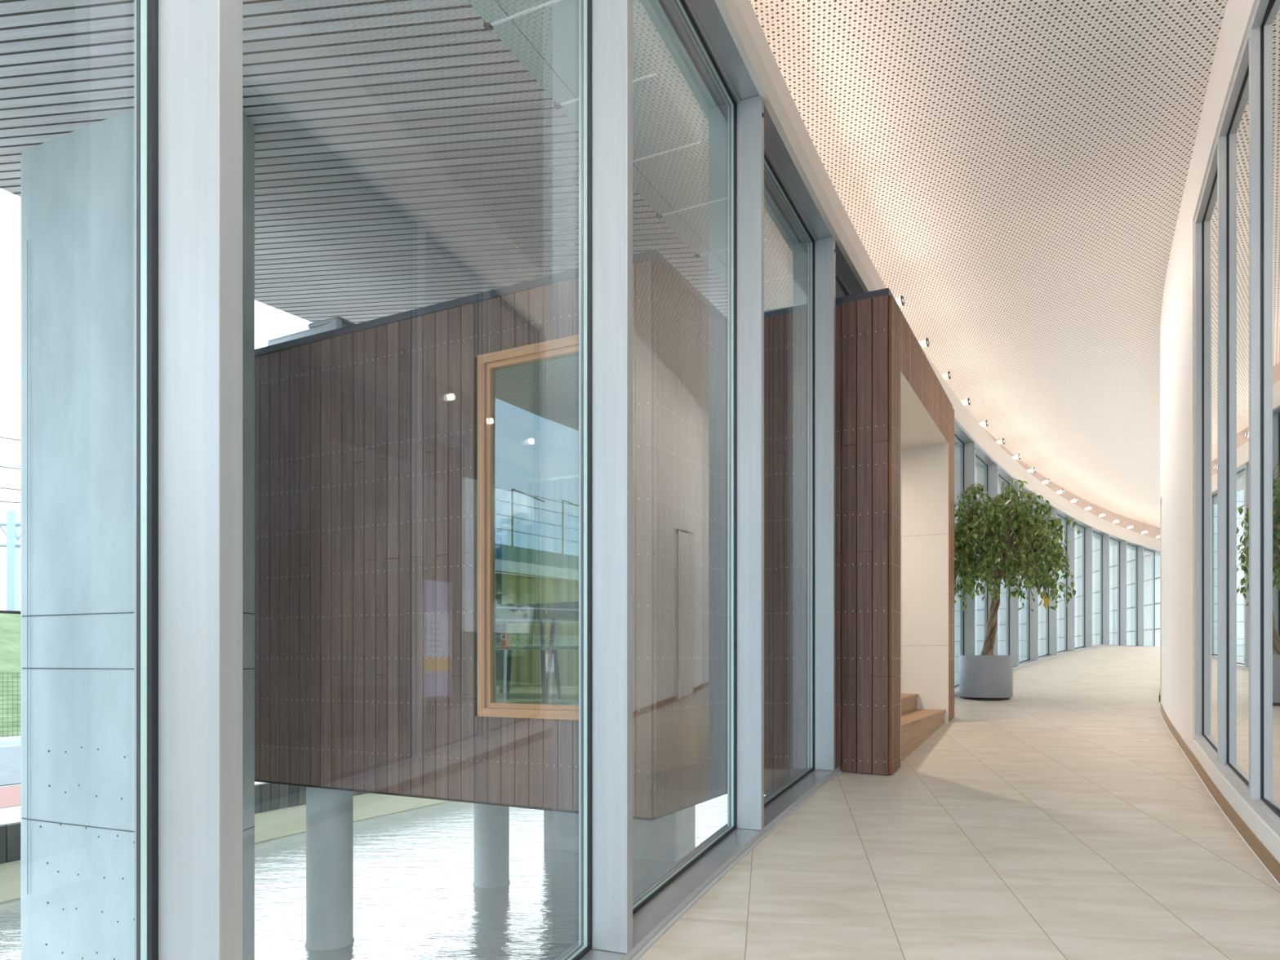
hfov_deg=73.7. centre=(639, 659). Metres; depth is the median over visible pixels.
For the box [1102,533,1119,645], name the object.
window
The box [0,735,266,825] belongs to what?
ground
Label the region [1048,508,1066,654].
window
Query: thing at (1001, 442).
spotlight
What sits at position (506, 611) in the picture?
chair
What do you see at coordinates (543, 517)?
window
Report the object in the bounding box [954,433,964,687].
window
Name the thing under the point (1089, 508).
spotlight
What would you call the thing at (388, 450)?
pavilion
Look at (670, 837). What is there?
block
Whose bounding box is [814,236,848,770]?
window
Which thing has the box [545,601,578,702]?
chair
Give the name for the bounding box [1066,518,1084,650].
window
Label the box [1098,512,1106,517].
spotlight
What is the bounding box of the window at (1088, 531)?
[1084,526,1102,646]
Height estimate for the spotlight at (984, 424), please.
0.157 m
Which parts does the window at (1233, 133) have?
glass pane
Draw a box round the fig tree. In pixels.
[954,478,1079,700]
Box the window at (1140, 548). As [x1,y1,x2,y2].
[1137,546,1155,646]
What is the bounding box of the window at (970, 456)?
[964,441,987,655]
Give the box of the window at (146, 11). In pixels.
[134,0,158,959]
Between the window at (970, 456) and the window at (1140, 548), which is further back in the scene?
the window at (1140, 548)
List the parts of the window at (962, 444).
frame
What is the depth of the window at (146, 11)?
1.45 m
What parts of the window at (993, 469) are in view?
frame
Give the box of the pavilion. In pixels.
[254,248,954,820]
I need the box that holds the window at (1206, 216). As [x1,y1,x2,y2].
[1195,133,1217,768]
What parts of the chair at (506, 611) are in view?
leg, backrest, seat, leg, leg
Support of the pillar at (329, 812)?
in the pond
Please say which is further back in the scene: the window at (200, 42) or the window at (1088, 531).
the window at (1088, 531)
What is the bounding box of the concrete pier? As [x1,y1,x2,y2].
[20,108,254,959]
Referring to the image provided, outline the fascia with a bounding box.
[714,0,1159,551]
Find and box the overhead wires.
[0,436,20,503]
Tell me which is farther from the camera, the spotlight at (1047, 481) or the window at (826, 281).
the spotlight at (1047, 481)
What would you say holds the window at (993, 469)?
in the wall at (656, 37)
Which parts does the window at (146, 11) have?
frame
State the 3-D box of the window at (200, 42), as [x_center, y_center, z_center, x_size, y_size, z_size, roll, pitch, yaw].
[-0.461,-0.921,2.256,0.192,4.217,1.753,0,0,21]
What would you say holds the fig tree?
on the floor
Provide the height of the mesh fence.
1.792 m
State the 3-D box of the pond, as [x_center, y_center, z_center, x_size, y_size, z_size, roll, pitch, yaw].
[2.500,2.500,10.000,85.000,0.001,100.000,0,0,0]
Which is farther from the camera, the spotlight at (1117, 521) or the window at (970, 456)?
the spotlight at (1117, 521)
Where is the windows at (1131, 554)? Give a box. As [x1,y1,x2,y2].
[954,504,1159,684]
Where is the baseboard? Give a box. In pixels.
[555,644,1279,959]
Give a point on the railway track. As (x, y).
(1, 611)
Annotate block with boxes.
[543,804,695,862]
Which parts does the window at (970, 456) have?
frame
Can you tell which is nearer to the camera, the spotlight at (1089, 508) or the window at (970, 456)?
the window at (970, 456)
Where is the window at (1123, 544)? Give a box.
[1120,540,1137,645]
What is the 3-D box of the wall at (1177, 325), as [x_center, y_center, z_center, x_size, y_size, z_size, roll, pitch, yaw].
[7.466,-0.985,9.290,3.092,5.670,35.793,0,0,32]
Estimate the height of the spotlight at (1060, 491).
0.158 m
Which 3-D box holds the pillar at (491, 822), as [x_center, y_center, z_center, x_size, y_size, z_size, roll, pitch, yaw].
[-1.660,2.075,9.550,0.410,2.050,0.410,0,0,0]
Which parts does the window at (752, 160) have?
frame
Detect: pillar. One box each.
[305,786,354,950]
[472,803,510,888]
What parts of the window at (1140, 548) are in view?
frame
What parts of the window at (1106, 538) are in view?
frame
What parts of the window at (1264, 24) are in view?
glass pane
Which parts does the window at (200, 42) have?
frame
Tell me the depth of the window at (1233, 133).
5.07 m
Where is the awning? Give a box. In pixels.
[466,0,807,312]
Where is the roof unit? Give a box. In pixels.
[267,315,355,346]
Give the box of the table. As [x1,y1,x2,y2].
[497,613,578,693]
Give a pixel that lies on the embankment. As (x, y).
(10, 624)
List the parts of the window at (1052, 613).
frame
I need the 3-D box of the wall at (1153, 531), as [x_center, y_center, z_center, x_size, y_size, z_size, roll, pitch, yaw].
[5.250,-3.550,10.659,3.044,0.540,37.584,0,0,32]
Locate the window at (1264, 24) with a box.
[1249,0,1279,837]
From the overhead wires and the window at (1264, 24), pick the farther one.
the overhead wires
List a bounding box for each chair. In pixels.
[495,603,561,702]
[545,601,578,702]
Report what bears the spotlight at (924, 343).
on the fascia
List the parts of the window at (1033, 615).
frame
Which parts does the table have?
leg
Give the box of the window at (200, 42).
[158,0,591,959]
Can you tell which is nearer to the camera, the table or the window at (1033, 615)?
the table
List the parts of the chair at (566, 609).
leg, backrest, seat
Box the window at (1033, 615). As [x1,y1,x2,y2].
[1028,496,1048,659]
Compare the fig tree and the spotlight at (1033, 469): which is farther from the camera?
the spotlight at (1033, 469)
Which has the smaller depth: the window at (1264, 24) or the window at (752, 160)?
the window at (1264, 24)
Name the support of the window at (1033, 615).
in the wall at (656, 37)
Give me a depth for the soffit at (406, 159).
6.79 m
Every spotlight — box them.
[894,295,904,306]
[919,337,928,347]
[941,371,951,379]
[960,397,970,405]
[978,419,988,426]
[995,438,1004,444]
[1011,453,1020,459]
[1026,466,1035,472]
[1041,479,1049,484]
[1056,488,1064,493]
[1071,497,1078,502]
[1084,505,1092,510]
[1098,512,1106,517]
[1112,519,1119,523]
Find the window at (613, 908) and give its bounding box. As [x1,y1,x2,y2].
[591,0,737,953]
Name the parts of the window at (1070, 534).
frame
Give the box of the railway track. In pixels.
[0,610,20,613]
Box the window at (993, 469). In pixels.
[987,464,1009,655]
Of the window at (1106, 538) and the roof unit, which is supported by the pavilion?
the roof unit
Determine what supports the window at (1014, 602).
in the wall at (656, 37)
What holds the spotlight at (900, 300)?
on the fascia
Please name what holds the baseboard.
attached to the wall at (1177, 325)
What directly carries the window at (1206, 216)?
in the wall at (1177, 325)
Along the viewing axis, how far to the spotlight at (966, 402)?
11.25 m
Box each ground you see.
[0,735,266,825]
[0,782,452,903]
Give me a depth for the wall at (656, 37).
4.63 m
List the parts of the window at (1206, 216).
glass pane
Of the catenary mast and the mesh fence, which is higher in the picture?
the catenary mast
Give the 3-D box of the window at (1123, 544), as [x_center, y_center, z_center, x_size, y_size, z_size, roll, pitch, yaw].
[12.723,-1.677,22.167,0.192,2.705,1.515,0,0,44]
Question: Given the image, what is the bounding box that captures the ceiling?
[749,0,1227,528]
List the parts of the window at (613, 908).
frame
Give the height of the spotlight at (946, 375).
0.157 m
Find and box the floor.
[638,646,1279,959]
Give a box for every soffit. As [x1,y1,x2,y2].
[0,0,1063,527]
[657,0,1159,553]
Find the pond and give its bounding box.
[0,793,765,959]
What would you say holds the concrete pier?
in the pond
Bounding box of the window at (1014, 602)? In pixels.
[1009,481,1029,666]
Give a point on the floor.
(1062, 818)
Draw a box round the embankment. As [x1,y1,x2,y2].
[0,613,20,737]
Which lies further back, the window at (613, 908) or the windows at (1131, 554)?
the windows at (1131, 554)
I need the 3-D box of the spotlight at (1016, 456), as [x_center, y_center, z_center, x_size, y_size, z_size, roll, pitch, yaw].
[6.296,-3.369,14.352,0.165,0.157,0.095,0,0,35]
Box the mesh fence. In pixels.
[0,671,20,737]
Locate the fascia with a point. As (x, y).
(740, 17)
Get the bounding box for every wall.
[632,0,1159,556]
[982,426,1159,539]
[1160,0,1279,862]
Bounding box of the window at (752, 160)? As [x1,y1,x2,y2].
[737,94,814,830]
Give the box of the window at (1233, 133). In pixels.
[1217,26,1249,804]
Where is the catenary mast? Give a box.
[0,511,20,611]
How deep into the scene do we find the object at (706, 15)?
4.90 m
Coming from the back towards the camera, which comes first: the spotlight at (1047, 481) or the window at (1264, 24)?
the spotlight at (1047, 481)
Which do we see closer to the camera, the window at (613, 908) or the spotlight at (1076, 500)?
the window at (613, 908)

